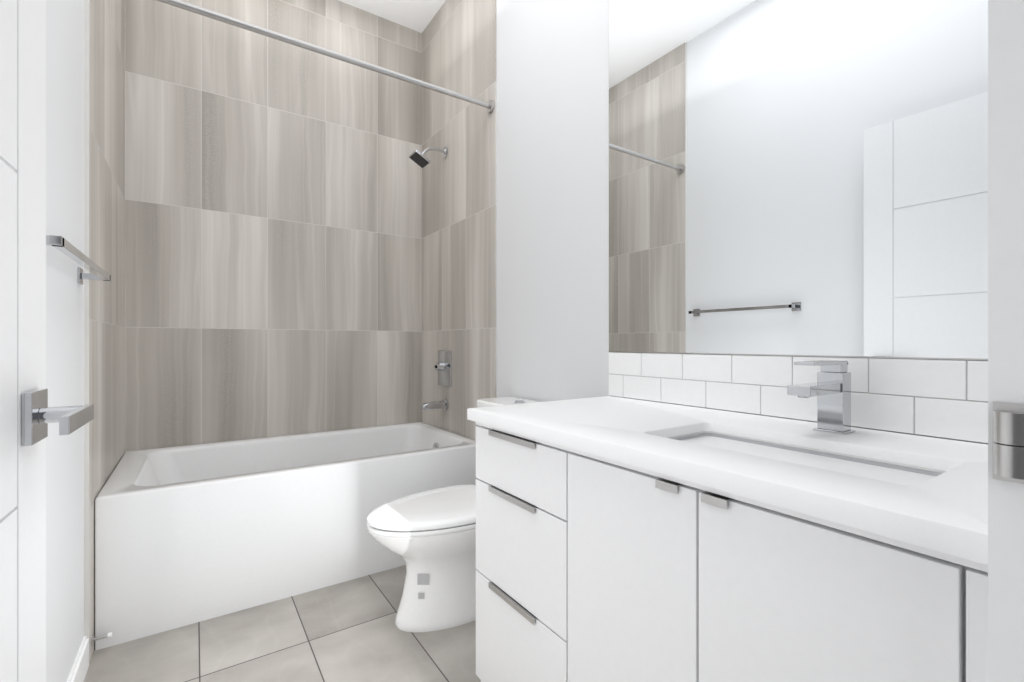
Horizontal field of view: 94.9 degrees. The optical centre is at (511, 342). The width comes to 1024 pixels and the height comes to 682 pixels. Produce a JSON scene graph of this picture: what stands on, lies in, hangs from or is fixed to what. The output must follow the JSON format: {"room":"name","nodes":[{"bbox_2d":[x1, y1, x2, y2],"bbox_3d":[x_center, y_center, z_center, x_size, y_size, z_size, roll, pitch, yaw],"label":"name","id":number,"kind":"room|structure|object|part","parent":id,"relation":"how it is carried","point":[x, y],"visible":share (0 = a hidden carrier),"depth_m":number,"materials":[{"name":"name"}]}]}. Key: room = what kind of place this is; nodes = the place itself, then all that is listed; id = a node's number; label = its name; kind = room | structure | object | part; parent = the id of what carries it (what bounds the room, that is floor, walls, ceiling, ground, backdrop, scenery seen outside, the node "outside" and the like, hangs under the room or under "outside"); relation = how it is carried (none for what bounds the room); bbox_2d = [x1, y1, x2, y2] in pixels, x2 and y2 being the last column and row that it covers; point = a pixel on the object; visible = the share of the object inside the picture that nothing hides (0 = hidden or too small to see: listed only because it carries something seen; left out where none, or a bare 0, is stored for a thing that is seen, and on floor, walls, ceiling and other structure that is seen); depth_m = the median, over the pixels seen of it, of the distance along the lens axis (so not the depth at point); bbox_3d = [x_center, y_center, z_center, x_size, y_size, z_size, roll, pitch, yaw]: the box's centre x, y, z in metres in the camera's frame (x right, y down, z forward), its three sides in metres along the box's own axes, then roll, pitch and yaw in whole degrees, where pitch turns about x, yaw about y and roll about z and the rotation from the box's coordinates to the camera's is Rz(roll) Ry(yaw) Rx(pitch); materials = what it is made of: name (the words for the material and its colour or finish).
{"room":"bathroom","nodes":[
{"label":"bathroom","id":0,"kind":"room"},
{"bbox_2d":[46,0,83,681],"bbox_3d":[-0.837,-0.510,0.614,0.120,3.060,2.014,0,0,-34],"label":"wall","id":1,"kind":"structure","parent":0,"point":[64,326],"depth_m":1.26,"materials":[{"name":"white paint"}]},
{"bbox_2d":[46,235,110,284],"bbox_3d":[-1.101,-0.202,1.178,0.072,0.048,0.673,0,0,-34],"label":"towel bar","id":2,"kind":"object","parent":1,"relation":"attached to","point":[65,247],"visible":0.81,"depth_m":1.13,"materials":[{"name":"silver metal"}]},
{"bbox_2d":[67,634,103,681],"bbox_3d":[-0.828,0.973,0.736,0.030,0.095,1.946,0,0,-34],"label":"baseboard","id":3,"kind":"structure","parent":1,"relation":"attached to","point":[78,672],"depth_m":1.41,"materials":[{"name":"white wood"}]},
{"bbox_2d":[84,0,124,663],"bbox_3d":[-1.684,-0.510,1.881,0.132,3.060,1.034,0,0,-34],"label":"tiled wall","id":4,"kind":"structure","parent":0,"point":[104,215],"depth_m":1.70,"materials":[{"name":"grey tile"}]},
{"bbox_2d":[125,0,421,451],"bbox_3d":[-1.256,-0.510,2.721,1.516,3.060,0.120,0,0,-34],"label":"tiled wall","id":5,"kind":"structure","parent":0,"point":[273,237],"depth_m":2.59,"materials":[{"name":"grey tile"}]},
{"bbox_2d":[84,565,480,681],"bbox_3d":[-0.280,1.070,1.270,1.776,0.100,3.618,0,0,-34],"label":"floor","id":6,"kind":"structure","parent":0,"point":[348,631],"depth_m":1.57,"materials":[{"name":"tile"}]},
{"bbox_2d":[95,422,477,649],"bbox_3d":[-0.989,0.767,2.325,1.512,0.505,0.831,0,0,-34],"label":"bathtub","id":7,"kind":"object","parent":6,"relation":"on","point":[185,535],"visible":0.79,"depth_m":1.87,"materials":[{"name":"ceramic"}]},
{"bbox_2d":[367,397,538,631],"bbox_3d":[-0.194,0.631,1.836,0.736,0.777,0.426,0,0,-34],"label":"toilet","id":8,"kind":"object","parent":6,"relation":"on","point":[429,537],"visible":0.54,"depth_m":1.68,"materials":[{"name":"white ceramic"}]},
{"bbox_2d":[467,360,987,681],"bbox_3d":[0.421,0.529,1.077,0.585,0.982,1.110,0,0,-34],"label":"bathroom vanity","id":9,"kind":"object","parent":6,"relation":"on","point":[619,539],"visible":0.98,"depth_m":0.81,"materials":[{"name":"white wood"}]},
{"bbox_3d":[0.142,0.459,1.017,0.026,0.436,0.703,0,0,-34],"label":"handle","id":10,"kind":"part","parent":9,"relation":"part of","materials":[{"name":"silver metal"}]},
{"bbox_2d":[787,360,855,434],"bbox_3d":[0.645,0.115,0.984,0.185,0.153,0.062,0,0,-34],"label":"faucet","id":11,"kind":"object","parent":9,"relation":"on","point":[832,388],"depth_m":1.00,"materials":[{"name":"silver metal"}]},
{"bbox_2d":[339,0,445,32],"bbox_3d":[-0.280,-2.090,1.270,1.776,0.100,3.618,0,0,-34],"label":"ceiling","id":12,"kind":"structure","parent":0,"point":[417,15],"depth_m":2.88,"materials":[{"name":"white paint"}]},
{"bbox_2d":[422,0,495,440],"bbox_3d":[-0.320,-0.510,2.802,0.128,3.060,1.032,0,0,-34],"label":"tiled wall","id":13,"kind":"structure","parent":0,"point":[459,225],"depth_m":2.65,"materials":[{"name":"grey tile"}]},
{"bbox_2d":[156,0,494,112],"bbox_3d":[-0.732,-1.190,1.943,1.516,0.060,0.060,0,0,-34],"label":"shower curtain rod","id":14,"kind":"object","parent":13,"relation":"attached to","point":[489,105],"visible":0.92,"depth_m":1.90,"materials":[{"name":"silver metal"}]},
{"bbox_2d":[409,147,447,168],"bbox_3d":[-0.483,-1.096,2.738,0.214,0.138,0.104,0,0,-34],"label":"shower head","id":15,"kind":"object","parent":13,"relation":"attached to","point":[421,160],"visible":1,"depth_m":2.71},
{"bbox_2d":[420,399,447,409],"bbox_3d":[-0.458,0.365,2.755,0.155,0.068,0.068,0,0,-34],"label":"tub spout","id":16,"kind":"object","parent":13,"relation":"attached to","point":[443,403],"visible":1,"depth_m":2.74,"materials":[{"name":"silver metal"}]},
{"bbox_2d":[434,350,450,386],"bbox_3d":[-0.419,0.150,2.781,0.060,0.210,0.190,0,0,-34],"label":"shower valve","id":17,"kind":"object","parent":13,"relation":"attached to","point":[442,366],"visible":1,"depth_m":2.78,"materials":[{"name":"silver metal"}]},
{"bbox_2d":[496,0,982,443],"bbox_3d":[0.536,-0.510,1.541,0.120,3.060,2.016,0,0,-34],"label":"wall","id":18,"kind":"structure","parent":0,"point":[552,200],"depth_m":1.98,"materials":[{"name":"white paint"}]},
{"bbox_2d":[608,0,987,359],"bbox_3d":[0.662,-0.704,1.239,0.008,1.472,1.110,0,0,-34],"label":"mirror","id":19,"kind":"object","parent":18,"relation":"attached to","point":[798,177],"visible":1,"depth_m":1.16,"materials":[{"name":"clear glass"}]},
{"bbox_2d":[609,352,987,443],"bbox_3d":[0.662,0.112,1.239,0.008,0.158,1.110,0,0,-34],"label":"backsplash","id":20,"kind":"structure","parent":18,"relation":"attached to","point":[943,398],"depth_m":1.13,"materials":[{"name":"white tile"}]},
{"bbox_3d":[0.771,-0.510,0.562,0.826,3.060,0.130,0,0,-34],"label":"wall","id":21,"kind":"structure","parent":0,"visible":0},
{"bbox_2d":[988,0,1023,681],"bbox_3d":[0.440,-0.010,0.339,0.032,2.060,0.132,0,0,-34],"label":"door frame","id":22,"kind":"structure","parent":21,"relation":"attached to","point":[1005,319],"depth_m":0.38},
{"bbox_2d":[993,402,1023,483],"bbox_3d":[0.396,0.079,0.362,0.021,0.062,0.038,0,0,-34],"label":"strike plate","id":23,"kind":"structure","parent":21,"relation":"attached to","point":[1008,441],"depth_m":0.36,"materials":[{"name":"silver metal"}]},
{"bbox_3d":[-0.282,-0.510,-0.148,0.188,3.060,0.130,0,0,-34],"label":"wall","id":24,"kind":"structure","parent":0,"visible":0},
{"bbox_2d":[0,0,93,681],"bbox_3d":[-0.448,-0.004,0.313,0.160,2.032,0.831,0,0,-34],"label":"door","id":25,"kind":"structure","parent":24,"relation":"in","point":[27,414],"depth_m":0.58,"materials":[{"name":"white wood"}]}
]}

